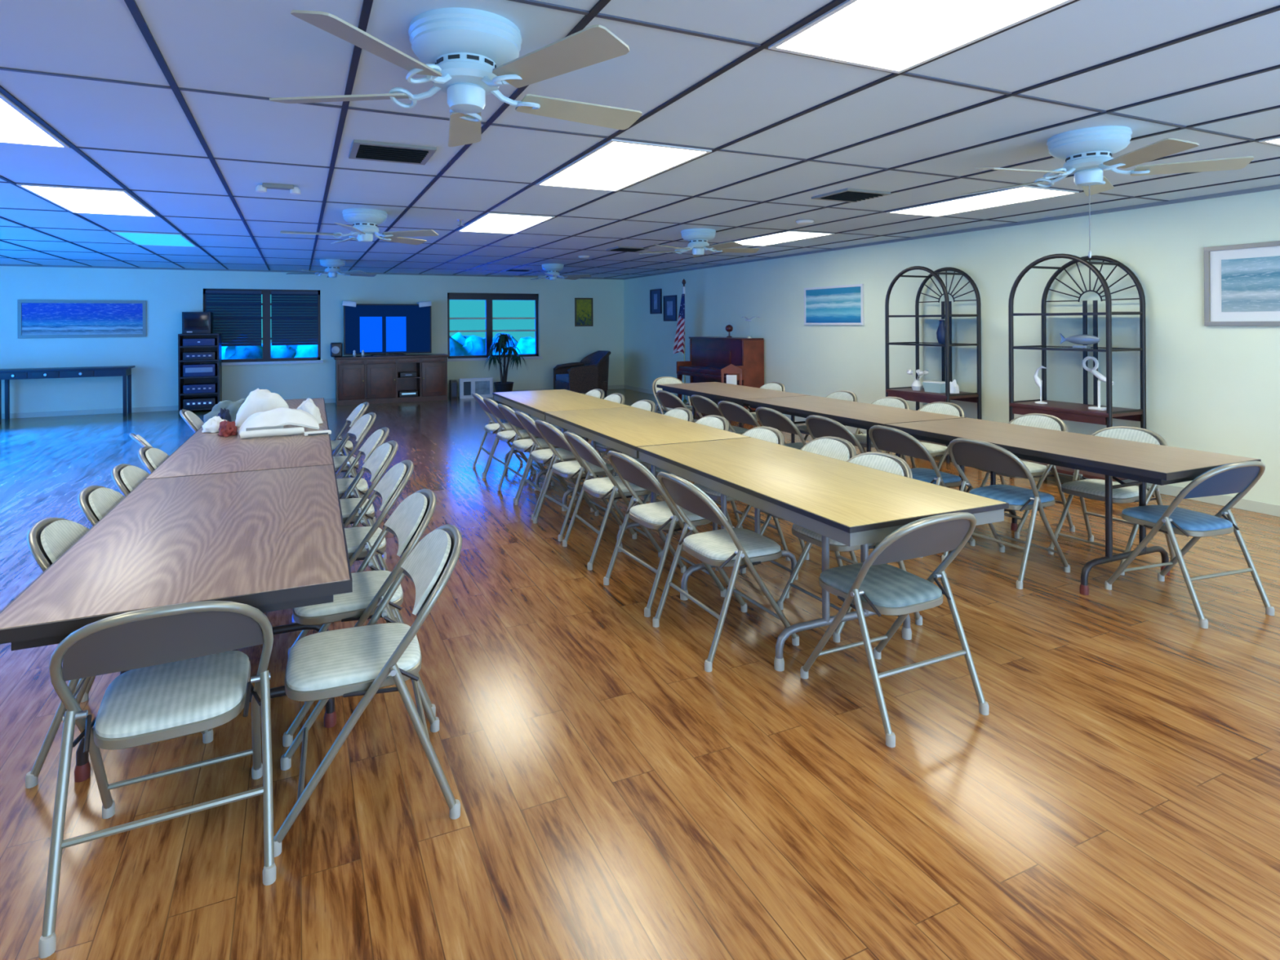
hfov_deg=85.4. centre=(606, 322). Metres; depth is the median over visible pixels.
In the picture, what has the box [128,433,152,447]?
folding chair
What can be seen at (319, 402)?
folding table
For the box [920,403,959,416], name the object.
cushion
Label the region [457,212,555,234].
recessed light
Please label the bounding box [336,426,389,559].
folding chair
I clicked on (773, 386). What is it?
cushion
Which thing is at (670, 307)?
framed print
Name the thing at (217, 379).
rack
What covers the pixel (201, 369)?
unit
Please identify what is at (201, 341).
unit
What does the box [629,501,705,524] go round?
seat cushion
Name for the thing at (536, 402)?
folding table
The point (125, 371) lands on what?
console table
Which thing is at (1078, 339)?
fish ornament
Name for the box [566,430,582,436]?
seat cushion
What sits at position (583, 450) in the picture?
cushion
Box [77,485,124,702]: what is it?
folding chair
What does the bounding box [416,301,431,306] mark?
wall fitting
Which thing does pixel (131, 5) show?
trim
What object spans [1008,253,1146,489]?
shelf unit
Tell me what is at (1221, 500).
baseboard
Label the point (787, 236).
recessed light
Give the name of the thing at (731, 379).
picture
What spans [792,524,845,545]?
seat cushion
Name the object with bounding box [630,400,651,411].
cushion
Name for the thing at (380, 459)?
cushion
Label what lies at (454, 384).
grille
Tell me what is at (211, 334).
shelf
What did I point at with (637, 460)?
seat cushion
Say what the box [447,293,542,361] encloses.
window
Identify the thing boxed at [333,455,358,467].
seat cushion
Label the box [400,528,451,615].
cushion
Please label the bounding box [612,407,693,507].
folding chair
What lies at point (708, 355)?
upright piano
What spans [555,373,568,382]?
seat cushion
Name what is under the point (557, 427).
seat cushion
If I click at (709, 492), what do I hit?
seat cushion
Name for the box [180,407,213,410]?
shelf
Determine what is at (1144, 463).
folding table
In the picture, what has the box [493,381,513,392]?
pot
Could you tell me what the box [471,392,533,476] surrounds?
folding chair
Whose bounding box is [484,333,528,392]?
dracaena
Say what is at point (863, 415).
folding table
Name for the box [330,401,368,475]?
folding chair
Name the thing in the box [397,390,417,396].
box
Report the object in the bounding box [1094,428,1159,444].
cushion
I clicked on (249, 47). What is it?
ceiling
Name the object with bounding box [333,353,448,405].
media console
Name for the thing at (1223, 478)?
cushion
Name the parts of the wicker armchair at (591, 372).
armrest, seat, armrest, backrest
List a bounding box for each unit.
[182,337,217,346]
[182,351,217,359]
[182,363,217,377]
[182,382,217,393]
[182,395,217,408]
[884,266,981,463]
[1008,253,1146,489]
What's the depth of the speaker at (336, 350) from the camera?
12.68 m
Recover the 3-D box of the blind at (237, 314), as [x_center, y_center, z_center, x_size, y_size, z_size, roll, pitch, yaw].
[-6.660,-0.079,12.387,0.880,0.994,0.060,0,0,-24]
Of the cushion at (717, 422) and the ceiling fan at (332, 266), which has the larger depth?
the ceiling fan at (332, 266)
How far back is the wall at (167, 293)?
12.36 m
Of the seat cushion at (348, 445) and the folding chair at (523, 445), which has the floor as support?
the folding chair at (523, 445)
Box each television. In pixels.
[182,311,213,333]
[343,303,431,355]
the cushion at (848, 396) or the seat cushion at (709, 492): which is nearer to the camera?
the seat cushion at (709, 492)
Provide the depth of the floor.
2.30 m
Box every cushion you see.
[40,520,89,563]
[88,487,124,519]
[95,650,249,737]
[120,465,149,491]
[136,434,152,447]
[145,448,169,469]
[184,410,204,430]
[285,622,420,691]
[293,570,402,617]
[330,440,352,449]
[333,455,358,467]
[336,477,368,493]
[339,497,373,517]
[344,526,385,553]
[346,403,364,426]
[347,413,371,441]
[359,429,383,462]
[361,442,391,482]
[373,462,406,511]
[383,492,426,556]
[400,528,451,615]
[484,422,523,431]
[497,429,536,438]
[512,437,555,448]
[531,448,575,459]
[543,421,564,435]
[550,423,561,429]
[552,459,613,474]
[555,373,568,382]
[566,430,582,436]
[571,432,606,464]
[583,475,645,493]
[585,390,600,398]
[591,440,610,448]
[604,394,621,403]
[618,452,661,485]
[622,453,644,462]
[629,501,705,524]
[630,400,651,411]
[649,464,677,475]
[654,377,682,392]
[661,404,692,409]
[664,408,688,420]
[669,473,728,519]
[683,528,780,559]
[693,482,727,496]
[695,416,723,430]
[728,426,749,433]
[742,428,777,444]
[750,412,757,418]
[760,382,782,391]
[784,442,806,449]
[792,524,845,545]
[796,425,808,431]
[801,438,849,461]
[820,562,942,607]
[826,391,853,401]
[848,454,904,476]
[853,433,872,444]
[871,398,905,408]
[910,467,960,484]
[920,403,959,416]
[920,441,947,453]
[968,484,1054,505]
[1009,415,1061,431]
[1021,460,1046,472]
[1062,479,1147,498]
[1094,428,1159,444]
[1122,504,1232,530]
[1179,462,1238,492]
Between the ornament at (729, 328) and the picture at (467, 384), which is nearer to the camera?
the ornament at (729, 328)
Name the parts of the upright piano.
leg, panel, panel, lid, panel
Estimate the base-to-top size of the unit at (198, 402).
0.160 m
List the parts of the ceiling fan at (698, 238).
fan blade, fan blade, fan blade, fan blade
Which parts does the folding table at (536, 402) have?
leg frame, leg frame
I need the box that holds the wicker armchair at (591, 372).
[553,350,610,395]
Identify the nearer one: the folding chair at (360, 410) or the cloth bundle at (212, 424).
the cloth bundle at (212, 424)
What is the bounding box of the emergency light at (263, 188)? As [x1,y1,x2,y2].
[255,182,301,195]
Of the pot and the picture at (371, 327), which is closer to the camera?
the picture at (371, 327)
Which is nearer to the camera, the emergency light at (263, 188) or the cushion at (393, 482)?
the cushion at (393, 482)
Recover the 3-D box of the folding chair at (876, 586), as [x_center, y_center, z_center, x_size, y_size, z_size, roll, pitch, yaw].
[1.110,1.073,2.708,0.503,0.788,0.564,0,0,-24]
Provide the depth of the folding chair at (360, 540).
3.30 m
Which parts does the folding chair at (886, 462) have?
leg, backrest, leg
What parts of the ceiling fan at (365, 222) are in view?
fan blade, fan blade, fan blade, fan blade, fan blade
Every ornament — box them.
[725,324,733,337]
[741,316,759,337]
[906,368,928,391]
[1059,333,1099,348]
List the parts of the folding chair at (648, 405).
frame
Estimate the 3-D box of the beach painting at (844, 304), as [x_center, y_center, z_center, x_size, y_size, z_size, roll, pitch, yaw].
[3.081,-0.235,9.432,0.030,0.530,1.130,0,0,-24]
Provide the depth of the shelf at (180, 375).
11.73 m
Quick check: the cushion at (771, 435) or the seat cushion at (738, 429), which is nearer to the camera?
the cushion at (771, 435)
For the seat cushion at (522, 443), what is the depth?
5.91 m
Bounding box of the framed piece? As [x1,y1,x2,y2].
[1204,240,1279,325]
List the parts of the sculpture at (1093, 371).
stem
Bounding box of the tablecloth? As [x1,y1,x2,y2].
[239,407,319,438]
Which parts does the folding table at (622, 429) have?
leg frame, leg frame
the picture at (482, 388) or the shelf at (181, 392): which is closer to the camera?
the shelf at (181, 392)
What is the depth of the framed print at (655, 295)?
14.06 m
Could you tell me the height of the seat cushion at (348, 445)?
0.037 m
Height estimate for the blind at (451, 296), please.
0.110 m
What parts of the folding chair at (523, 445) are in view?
leg, backrest, leg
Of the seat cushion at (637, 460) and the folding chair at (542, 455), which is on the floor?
the folding chair at (542, 455)
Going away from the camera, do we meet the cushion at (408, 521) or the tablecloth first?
the cushion at (408, 521)
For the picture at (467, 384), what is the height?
0.270 m
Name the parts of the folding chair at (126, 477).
frame, backrest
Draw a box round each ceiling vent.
[348,139,436,164]
[502,268,532,271]
[606,246,648,251]
[811,187,891,202]
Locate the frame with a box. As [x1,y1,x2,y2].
[459,377,493,399]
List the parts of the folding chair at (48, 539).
backrest, leg, leg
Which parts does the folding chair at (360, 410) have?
leg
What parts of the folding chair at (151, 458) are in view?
frame, backrest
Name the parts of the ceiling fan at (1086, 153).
fan blade, fan blade, pull chain, fan blade, fan blade, fan blade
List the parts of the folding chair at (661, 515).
leg, backrest, leg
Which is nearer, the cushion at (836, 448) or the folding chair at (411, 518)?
the folding chair at (411, 518)
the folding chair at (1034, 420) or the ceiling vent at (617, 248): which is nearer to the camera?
the folding chair at (1034, 420)
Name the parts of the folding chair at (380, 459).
frame, leg, backrest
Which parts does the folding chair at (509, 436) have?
leg, backrest, leg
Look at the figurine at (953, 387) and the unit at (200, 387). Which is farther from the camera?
the unit at (200, 387)
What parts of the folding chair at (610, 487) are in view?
leg, backrest, leg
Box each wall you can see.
[0,266,624,413]
[623,188,1279,505]
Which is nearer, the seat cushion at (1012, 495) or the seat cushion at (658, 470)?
the seat cushion at (1012, 495)
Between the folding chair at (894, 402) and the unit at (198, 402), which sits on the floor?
the folding chair at (894, 402)
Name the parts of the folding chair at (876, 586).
leg, frame, backrest, leg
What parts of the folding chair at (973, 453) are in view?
leg, backrest, leg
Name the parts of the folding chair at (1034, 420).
leg, backrest, leg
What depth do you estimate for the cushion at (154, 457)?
3.89 m
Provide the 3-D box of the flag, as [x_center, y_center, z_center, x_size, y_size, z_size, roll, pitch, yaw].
[1.377,0.340,12.393,0.280,2.250,0.360,0,0,-24]
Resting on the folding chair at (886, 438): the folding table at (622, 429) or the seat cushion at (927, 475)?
the seat cushion at (927, 475)
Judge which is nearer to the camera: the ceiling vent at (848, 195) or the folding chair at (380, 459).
the folding chair at (380, 459)
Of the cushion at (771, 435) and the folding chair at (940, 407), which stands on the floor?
the folding chair at (940, 407)
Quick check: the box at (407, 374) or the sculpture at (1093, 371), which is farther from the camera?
the box at (407, 374)
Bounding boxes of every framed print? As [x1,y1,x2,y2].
[574,297,593,326]
[649,288,662,314]
[662,294,677,320]
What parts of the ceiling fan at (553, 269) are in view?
fan blade, fan blade, fan blade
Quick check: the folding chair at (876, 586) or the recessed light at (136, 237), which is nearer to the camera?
the folding chair at (876, 586)
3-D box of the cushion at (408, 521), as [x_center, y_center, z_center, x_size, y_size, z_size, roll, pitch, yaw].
[-0.801,0.786,2.794,0.141,0.168,0.428,0,0,-24]
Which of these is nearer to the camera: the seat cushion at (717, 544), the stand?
the seat cushion at (717, 544)
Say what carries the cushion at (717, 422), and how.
on the folding chair at (719, 422)
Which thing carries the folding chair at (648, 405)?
on the floor
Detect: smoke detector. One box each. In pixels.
[577,255,590,258]
[795,218,814,224]
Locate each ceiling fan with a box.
[269,7,642,146]
[280,208,438,244]
[285,258,376,277]
[512,263,591,280]
[639,228,759,257]
[961,125,1253,257]
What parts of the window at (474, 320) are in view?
sill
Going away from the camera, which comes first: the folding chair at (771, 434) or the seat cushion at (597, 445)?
the folding chair at (771, 434)
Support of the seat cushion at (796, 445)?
on the folding chair at (768, 417)
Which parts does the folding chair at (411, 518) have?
leg, leg, backrest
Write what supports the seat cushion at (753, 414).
on the folding chair at (777, 386)
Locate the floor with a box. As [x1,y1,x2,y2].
[0,388,1279,959]
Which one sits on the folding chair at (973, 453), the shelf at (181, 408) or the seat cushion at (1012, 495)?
the seat cushion at (1012, 495)
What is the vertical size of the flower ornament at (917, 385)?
0.231 m
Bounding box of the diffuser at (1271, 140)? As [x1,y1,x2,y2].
[1269,138,1279,143]
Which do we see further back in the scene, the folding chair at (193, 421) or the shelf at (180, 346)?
the shelf at (180, 346)
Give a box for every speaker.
[330,342,342,356]
[449,379,457,399]
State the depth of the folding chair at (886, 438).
4.51 m
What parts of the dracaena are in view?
stem, stem, stem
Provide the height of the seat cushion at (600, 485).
0.037 m
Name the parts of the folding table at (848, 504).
leg frame, leg frame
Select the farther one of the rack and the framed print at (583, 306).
the framed print at (583, 306)
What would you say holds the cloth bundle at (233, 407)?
on the folding table at (319, 402)
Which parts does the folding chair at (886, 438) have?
backrest, leg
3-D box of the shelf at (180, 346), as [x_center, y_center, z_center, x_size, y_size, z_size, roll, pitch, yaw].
[-6.974,0.403,11.895,0.550,0.025,0.430,0,0,-24]
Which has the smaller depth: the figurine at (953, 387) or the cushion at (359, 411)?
the cushion at (359, 411)
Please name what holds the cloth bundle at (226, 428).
on the folding table at (202, 453)
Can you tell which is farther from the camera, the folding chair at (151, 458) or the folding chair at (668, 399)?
the folding chair at (668, 399)
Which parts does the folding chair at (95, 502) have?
leg, frame, backrest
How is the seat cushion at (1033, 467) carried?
on the folding chair at (1034, 420)
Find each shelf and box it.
[179,333,217,335]
[179,345,217,347]
[179,358,217,362]
[179,374,217,378]
[180,390,217,395]
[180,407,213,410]
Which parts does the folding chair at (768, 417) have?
backrest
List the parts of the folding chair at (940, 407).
leg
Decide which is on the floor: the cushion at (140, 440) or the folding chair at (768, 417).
the folding chair at (768, 417)
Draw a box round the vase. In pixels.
[936,319,945,343]
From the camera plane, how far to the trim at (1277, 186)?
8.51 m
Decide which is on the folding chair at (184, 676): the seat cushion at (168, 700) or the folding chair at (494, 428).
the seat cushion at (168, 700)
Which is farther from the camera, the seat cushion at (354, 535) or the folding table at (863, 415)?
the folding table at (863, 415)
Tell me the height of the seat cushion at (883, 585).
0.037 m
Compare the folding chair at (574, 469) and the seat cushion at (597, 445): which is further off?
the seat cushion at (597, 445)
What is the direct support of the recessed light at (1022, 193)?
in the ceiling
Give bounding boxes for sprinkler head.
[457,219,464,226]
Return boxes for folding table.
[0,464,352,782]
[144,420,333,479]
[200,397,327,427]
[492,389,630,490]
[543,406,751,551]
[635,437,1008,671]
[656,382,810,427]
[742,395,965,457]
[884,417,1261,595]
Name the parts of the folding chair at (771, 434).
leg, frame, backrest, leg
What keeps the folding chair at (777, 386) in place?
on the floor
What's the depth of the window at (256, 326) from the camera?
12.62 m
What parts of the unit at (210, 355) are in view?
plate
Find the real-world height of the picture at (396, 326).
0.665 m
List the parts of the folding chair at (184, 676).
leg, frame, backrest, leg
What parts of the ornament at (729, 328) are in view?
globe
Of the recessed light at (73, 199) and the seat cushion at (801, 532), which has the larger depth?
the recessed light at (73, 199)
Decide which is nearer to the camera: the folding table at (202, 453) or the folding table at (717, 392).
the folding table at (202, 453)
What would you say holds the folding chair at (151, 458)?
on the floor
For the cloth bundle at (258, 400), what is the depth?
5.04 m
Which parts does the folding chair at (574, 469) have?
leg, backrest, leg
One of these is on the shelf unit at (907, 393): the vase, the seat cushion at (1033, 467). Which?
the vase
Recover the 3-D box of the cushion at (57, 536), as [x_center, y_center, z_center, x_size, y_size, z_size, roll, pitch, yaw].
[-1.900,0.793,2.457,0.141,0.168,0.428,0,0,-24]
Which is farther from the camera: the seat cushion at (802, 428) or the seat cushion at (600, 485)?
the seat cushion at (802, 428)
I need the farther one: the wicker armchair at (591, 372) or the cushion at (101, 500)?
the wicker armchair at (591, 372)
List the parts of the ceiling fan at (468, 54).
fan blade, fan blade, fan blade, fan blade, fan blade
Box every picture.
[360,316,382,351]
[386,316,406,351]
[463,381,471,395]
[475,381,489,395]
[726,374,737,384]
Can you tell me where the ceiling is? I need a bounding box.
[0,0,1279,278]
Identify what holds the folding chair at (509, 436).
on the floor
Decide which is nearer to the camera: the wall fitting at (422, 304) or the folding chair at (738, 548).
the folding chair at (738, 548)
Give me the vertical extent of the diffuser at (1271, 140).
0.008 m
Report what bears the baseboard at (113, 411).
attached to the wall at (167, 293)
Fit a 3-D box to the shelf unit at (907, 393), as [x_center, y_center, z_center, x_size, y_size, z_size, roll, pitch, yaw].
[3.578,0.417,7.615,0.510,2.070,0.840,0,0,-24]
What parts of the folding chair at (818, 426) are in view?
backrest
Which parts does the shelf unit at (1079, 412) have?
rail, rail, rail, shelf rail, shelf rail, arch frame, wood shelf, glass shelf, wood shelf, shelf rail, shelf rail, rail, rail, rail, rail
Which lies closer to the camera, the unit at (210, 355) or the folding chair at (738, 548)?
the folding chair at (738, 548)
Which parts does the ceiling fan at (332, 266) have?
fan blade, fan blade, fan blade, fan blade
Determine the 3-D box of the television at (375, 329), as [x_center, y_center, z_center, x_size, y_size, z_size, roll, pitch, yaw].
[-4.149,0.133,13.193,1.600,0.980,0.240,0,0,-24]
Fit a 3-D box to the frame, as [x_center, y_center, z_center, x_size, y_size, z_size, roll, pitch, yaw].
[-2.578,1.294,13.737,0.660,0.390,0.060,0,0,-24]
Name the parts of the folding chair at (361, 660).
leg, leg, backrest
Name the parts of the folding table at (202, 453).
cardboard strip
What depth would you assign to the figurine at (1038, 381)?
6.43 m
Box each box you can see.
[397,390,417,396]
[399,371,416,377]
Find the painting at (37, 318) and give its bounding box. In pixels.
[17,299,146,338]
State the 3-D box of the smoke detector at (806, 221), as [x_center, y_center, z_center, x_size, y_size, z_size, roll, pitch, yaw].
[1.953,-0.988,6.807,0.180,0.036,0.180,0,0,-24]
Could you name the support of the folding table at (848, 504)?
on the floor
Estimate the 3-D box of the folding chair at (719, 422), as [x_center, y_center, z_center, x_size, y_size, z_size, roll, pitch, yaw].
[0.581,1.076,4.980,0.564,0.788,0.503,0,0,-24]
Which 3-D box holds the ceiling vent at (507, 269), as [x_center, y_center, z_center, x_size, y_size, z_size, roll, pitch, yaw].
[-1.639,-0.972,12.804,0.440,0.025,0.400,0,0,-24]
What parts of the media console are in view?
door, door panel, drawer, drawer, door, door panel, drawer, drawer, door, door panel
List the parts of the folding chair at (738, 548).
leg, backrest, leg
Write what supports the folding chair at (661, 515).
on the floor
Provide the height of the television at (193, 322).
0.370 m
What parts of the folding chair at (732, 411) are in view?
backrest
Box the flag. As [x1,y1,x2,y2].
[673,279,688,404]
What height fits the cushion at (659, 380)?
0.168 m
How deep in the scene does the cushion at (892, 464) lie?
3.56 m
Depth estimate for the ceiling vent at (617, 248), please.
9.18 m
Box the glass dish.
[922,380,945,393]
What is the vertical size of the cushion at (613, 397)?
0.168 m
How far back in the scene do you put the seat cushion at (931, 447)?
5.58 m
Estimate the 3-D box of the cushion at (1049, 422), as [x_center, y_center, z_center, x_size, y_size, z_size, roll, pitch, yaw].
[3.117,0.762,5.032,0.141,0.168,0.428,0,0,-21]
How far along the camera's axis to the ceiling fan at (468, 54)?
2.24 m
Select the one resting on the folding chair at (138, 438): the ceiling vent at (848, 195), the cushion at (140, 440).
the cushion at (140, 440)
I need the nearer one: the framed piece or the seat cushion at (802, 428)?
the framed piece
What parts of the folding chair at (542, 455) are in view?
leg, backrest, leg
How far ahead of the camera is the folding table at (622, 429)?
4.83 m
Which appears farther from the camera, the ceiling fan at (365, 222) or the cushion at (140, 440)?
the ceiling fan at (365, 222)
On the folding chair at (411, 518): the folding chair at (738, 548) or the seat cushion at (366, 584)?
the seat cushion at (366, 584)
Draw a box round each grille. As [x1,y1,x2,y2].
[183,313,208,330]
[452,382,456,396]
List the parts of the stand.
leg, rail, leg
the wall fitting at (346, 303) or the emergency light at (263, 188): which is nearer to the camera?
the emergency light at (263, 188)
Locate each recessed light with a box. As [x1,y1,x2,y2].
[0,93,70,148]
[16,183,158,217]
[111,231,197,247]
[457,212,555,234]
[535,138,711,191]
[733,230,834,245]
[768,0,1074,73]
[886,185,1079,217]
[1258,137,1279,146]
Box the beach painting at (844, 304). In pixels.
[804,284,864,324]
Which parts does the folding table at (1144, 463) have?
leg frame, leg frame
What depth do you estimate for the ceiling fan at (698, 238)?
7.42 m
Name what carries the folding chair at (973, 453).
on the floor
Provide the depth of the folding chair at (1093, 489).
4.28 m
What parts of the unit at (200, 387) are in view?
plate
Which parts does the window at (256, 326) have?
sill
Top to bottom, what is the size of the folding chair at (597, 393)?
0.788 m
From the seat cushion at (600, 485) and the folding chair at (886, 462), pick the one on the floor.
the folding chair at (886, 462)
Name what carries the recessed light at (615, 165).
in the ceiling
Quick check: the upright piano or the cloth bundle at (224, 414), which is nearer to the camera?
the cloth bundle at (224, 414)
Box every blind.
[205,290,262,346]
[271,290,318,345]
[448,293,537,300]
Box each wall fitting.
[341,300,356,306]
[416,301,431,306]
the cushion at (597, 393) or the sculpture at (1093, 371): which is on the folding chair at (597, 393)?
the cushion at (597, 393)
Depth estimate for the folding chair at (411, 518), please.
2.61 m
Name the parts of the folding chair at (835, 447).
leg, backrest, leg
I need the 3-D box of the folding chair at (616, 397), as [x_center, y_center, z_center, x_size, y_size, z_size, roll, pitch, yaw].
[-0.116,1.081,6.624,0.564,0.788,0.503,0,0,-24]
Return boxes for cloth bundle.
[201,416,226,432]
[203,398,245,422]
[217,408,231,422]
[217,420,238,436]
[235,387,288,426]
[291,398,323,426]
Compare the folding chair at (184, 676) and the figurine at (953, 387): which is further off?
the figurine at (953, 387)
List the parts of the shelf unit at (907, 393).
rail, rail, rail, shelf rail, shelf rail, arch frame, glass shelf, wood shelf, wood shelf, shelf rail, arch frame, rail, rail, rail, rail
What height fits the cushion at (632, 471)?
0.168 m
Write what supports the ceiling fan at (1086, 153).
hanging from the ceiling
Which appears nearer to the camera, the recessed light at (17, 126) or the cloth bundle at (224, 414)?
the recessed light at (17, 126)
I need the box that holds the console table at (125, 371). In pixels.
[0,365,135,422]
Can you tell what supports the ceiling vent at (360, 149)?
in the ceiling
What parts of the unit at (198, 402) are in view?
plate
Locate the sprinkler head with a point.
(460, 220)
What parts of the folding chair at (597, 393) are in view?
frame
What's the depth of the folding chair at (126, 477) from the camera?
3.35 m
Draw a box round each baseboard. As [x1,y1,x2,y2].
[1,384,623,418]
[623,384,1279,516]
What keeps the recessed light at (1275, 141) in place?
in the ceiling
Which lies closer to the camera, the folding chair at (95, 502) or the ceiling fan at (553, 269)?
the folding chair at (95, 502)
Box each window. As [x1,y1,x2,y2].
[203,288,323,365]
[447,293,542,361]
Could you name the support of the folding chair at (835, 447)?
on the floor
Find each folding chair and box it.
[25,517,213,788]
[38,600,276,958]
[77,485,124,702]
[111,463,149,497]
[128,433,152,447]
[137,446,169,473]
[179,409,204,432]
[273,524,462,857]
[282,488,436,746]
[288,459,413,655]
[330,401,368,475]
[333,412,376,523]
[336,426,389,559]
[339,440,398,570]
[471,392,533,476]
[483,397,551,485]
[497,404,570,502]
[514,410,594,519]
[533,419,622,541]
[542,388,604,466]
[562,431,662,570]
[566,392,624,479]
[590,399,659,501]
[603,450,726,617]
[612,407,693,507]
[648,414,734,537]
[652,376,696,414]
[652,471,799,671]
[657,390,697,422]
[681,426,790,571]
[690,394,749,434]
[717,400,759,433]
[740,435,857,598]
[741,382,785,444]
[755,406,806,449]
[777,451,922,642]
[796,390,857,441]
[800,511,989,747]
[805,414,864,455]
[853,396,909,462]
[868,425,975,557]
[899,401,968,493]
[941,438,1070,589]
[976,413,1075,538]
[1048,426,1175,575]
[1104,461,1274,628]
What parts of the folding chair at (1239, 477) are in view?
leg, frame, backrest, leg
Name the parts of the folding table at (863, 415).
leg frame, leg frame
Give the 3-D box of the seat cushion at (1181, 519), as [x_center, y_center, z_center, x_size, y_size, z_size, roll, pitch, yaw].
[3.000,1.019,3.644,0.364,0.037,0.390,0,0,-17]
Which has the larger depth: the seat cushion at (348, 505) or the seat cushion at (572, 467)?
the seat cushion at (572, 467)
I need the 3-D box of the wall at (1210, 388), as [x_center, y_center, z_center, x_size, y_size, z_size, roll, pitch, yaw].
[3.865,0.216,7.962,0.200,2.468,17.000,0,0,-24]
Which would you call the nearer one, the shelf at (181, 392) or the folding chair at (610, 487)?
the folding chair at (610, 487)
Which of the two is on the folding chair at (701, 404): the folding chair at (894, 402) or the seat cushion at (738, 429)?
the seat cushion at (738, 429)
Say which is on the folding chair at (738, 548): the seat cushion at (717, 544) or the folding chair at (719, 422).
the seat cushion at (717, 544)
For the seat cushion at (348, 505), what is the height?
0.037 m
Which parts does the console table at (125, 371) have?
leg, leg, drawer, drawer, drawer, leg, leg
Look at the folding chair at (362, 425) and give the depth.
5.21 m
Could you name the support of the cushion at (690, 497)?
on the folding chair at (738, 548)
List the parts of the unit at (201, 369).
plate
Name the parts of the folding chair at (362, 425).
frame, leg, backrest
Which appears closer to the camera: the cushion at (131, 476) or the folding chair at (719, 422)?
the cushion at (131, 476)
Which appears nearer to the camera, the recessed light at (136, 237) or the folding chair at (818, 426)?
the folding chair at (818, 426)
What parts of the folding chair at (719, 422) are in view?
frame, backrest, leg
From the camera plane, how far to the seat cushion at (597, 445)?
5.86 m
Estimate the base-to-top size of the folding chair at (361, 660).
0.788 m
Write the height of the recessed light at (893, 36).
0.014 m
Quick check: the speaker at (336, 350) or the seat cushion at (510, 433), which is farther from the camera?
the speaker at (336, 350)
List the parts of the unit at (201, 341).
plate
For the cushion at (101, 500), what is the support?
on the folding chair at (95, 502)
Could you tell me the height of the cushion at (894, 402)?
0.168 m
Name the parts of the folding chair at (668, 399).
backrest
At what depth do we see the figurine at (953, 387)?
7.33 m
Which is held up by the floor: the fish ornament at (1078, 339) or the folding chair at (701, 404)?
the folding chair at (701, 404)
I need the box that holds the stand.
[720,364,742,385]
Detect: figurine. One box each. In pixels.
[949,379,959,393]
[1033,365,1047,404]
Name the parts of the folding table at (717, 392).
leg frame, leg frame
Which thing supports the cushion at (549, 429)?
on the folding chair at (574, 469)
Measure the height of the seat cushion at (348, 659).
0.037 m
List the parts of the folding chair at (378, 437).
leg, frame, leg, backrest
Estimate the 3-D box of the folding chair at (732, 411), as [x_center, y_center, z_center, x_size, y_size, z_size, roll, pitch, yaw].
[1.295,1.072,6.135,0.564,0.788,0.503,0,0,-26]
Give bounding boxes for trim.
[0,0,1279,278]
[0,184,1279,279]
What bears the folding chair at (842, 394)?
on the floor
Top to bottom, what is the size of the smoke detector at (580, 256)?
0.036 m
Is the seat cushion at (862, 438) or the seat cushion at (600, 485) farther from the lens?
the seat cushion at (862, 438)
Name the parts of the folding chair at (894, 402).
leg, leg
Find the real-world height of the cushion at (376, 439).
0.168 m
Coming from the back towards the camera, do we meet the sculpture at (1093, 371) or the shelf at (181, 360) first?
the shelf at (181, 360)
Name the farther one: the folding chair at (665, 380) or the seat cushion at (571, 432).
the folding chair at (665, 380)
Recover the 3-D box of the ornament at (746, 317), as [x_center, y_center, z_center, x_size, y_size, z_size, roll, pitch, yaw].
[2.231,0.070,10.842,0.342,0.339,0.171,0,0,-24]
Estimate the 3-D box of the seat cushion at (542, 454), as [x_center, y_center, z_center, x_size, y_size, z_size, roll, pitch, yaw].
[-0.387,1.039,5.517,0.390,0.037,0.364,0,0,-23]
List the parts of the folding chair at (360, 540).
leg, leg, backrest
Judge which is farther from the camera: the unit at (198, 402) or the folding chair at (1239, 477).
the unit at (198, 402)
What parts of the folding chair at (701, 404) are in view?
backrest, frame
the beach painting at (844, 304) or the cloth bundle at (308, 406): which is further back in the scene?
the beach painting at (844, 304)
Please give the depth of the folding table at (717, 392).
7.42 m
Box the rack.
[177,333,222,413]
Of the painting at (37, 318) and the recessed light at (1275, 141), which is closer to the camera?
the recessed light at (1275, 141)
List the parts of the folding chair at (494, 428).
leg, backrest, leg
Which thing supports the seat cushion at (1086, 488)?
on the folding chair at (1093, 489)
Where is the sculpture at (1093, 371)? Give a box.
[1081,355,1114,410]
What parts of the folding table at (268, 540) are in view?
leg frame, leg frame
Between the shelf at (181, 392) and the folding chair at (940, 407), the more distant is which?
the shelf at (181, 392)
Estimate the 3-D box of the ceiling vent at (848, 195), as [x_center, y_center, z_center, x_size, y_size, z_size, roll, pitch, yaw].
[1.919,-0.994,5.434,0.440,0.025,0.400,0,0,-24]
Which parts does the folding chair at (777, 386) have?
frame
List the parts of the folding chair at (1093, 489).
leg, backrest, leg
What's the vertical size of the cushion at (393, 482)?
0.168 m
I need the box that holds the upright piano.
[676,336,764,410]

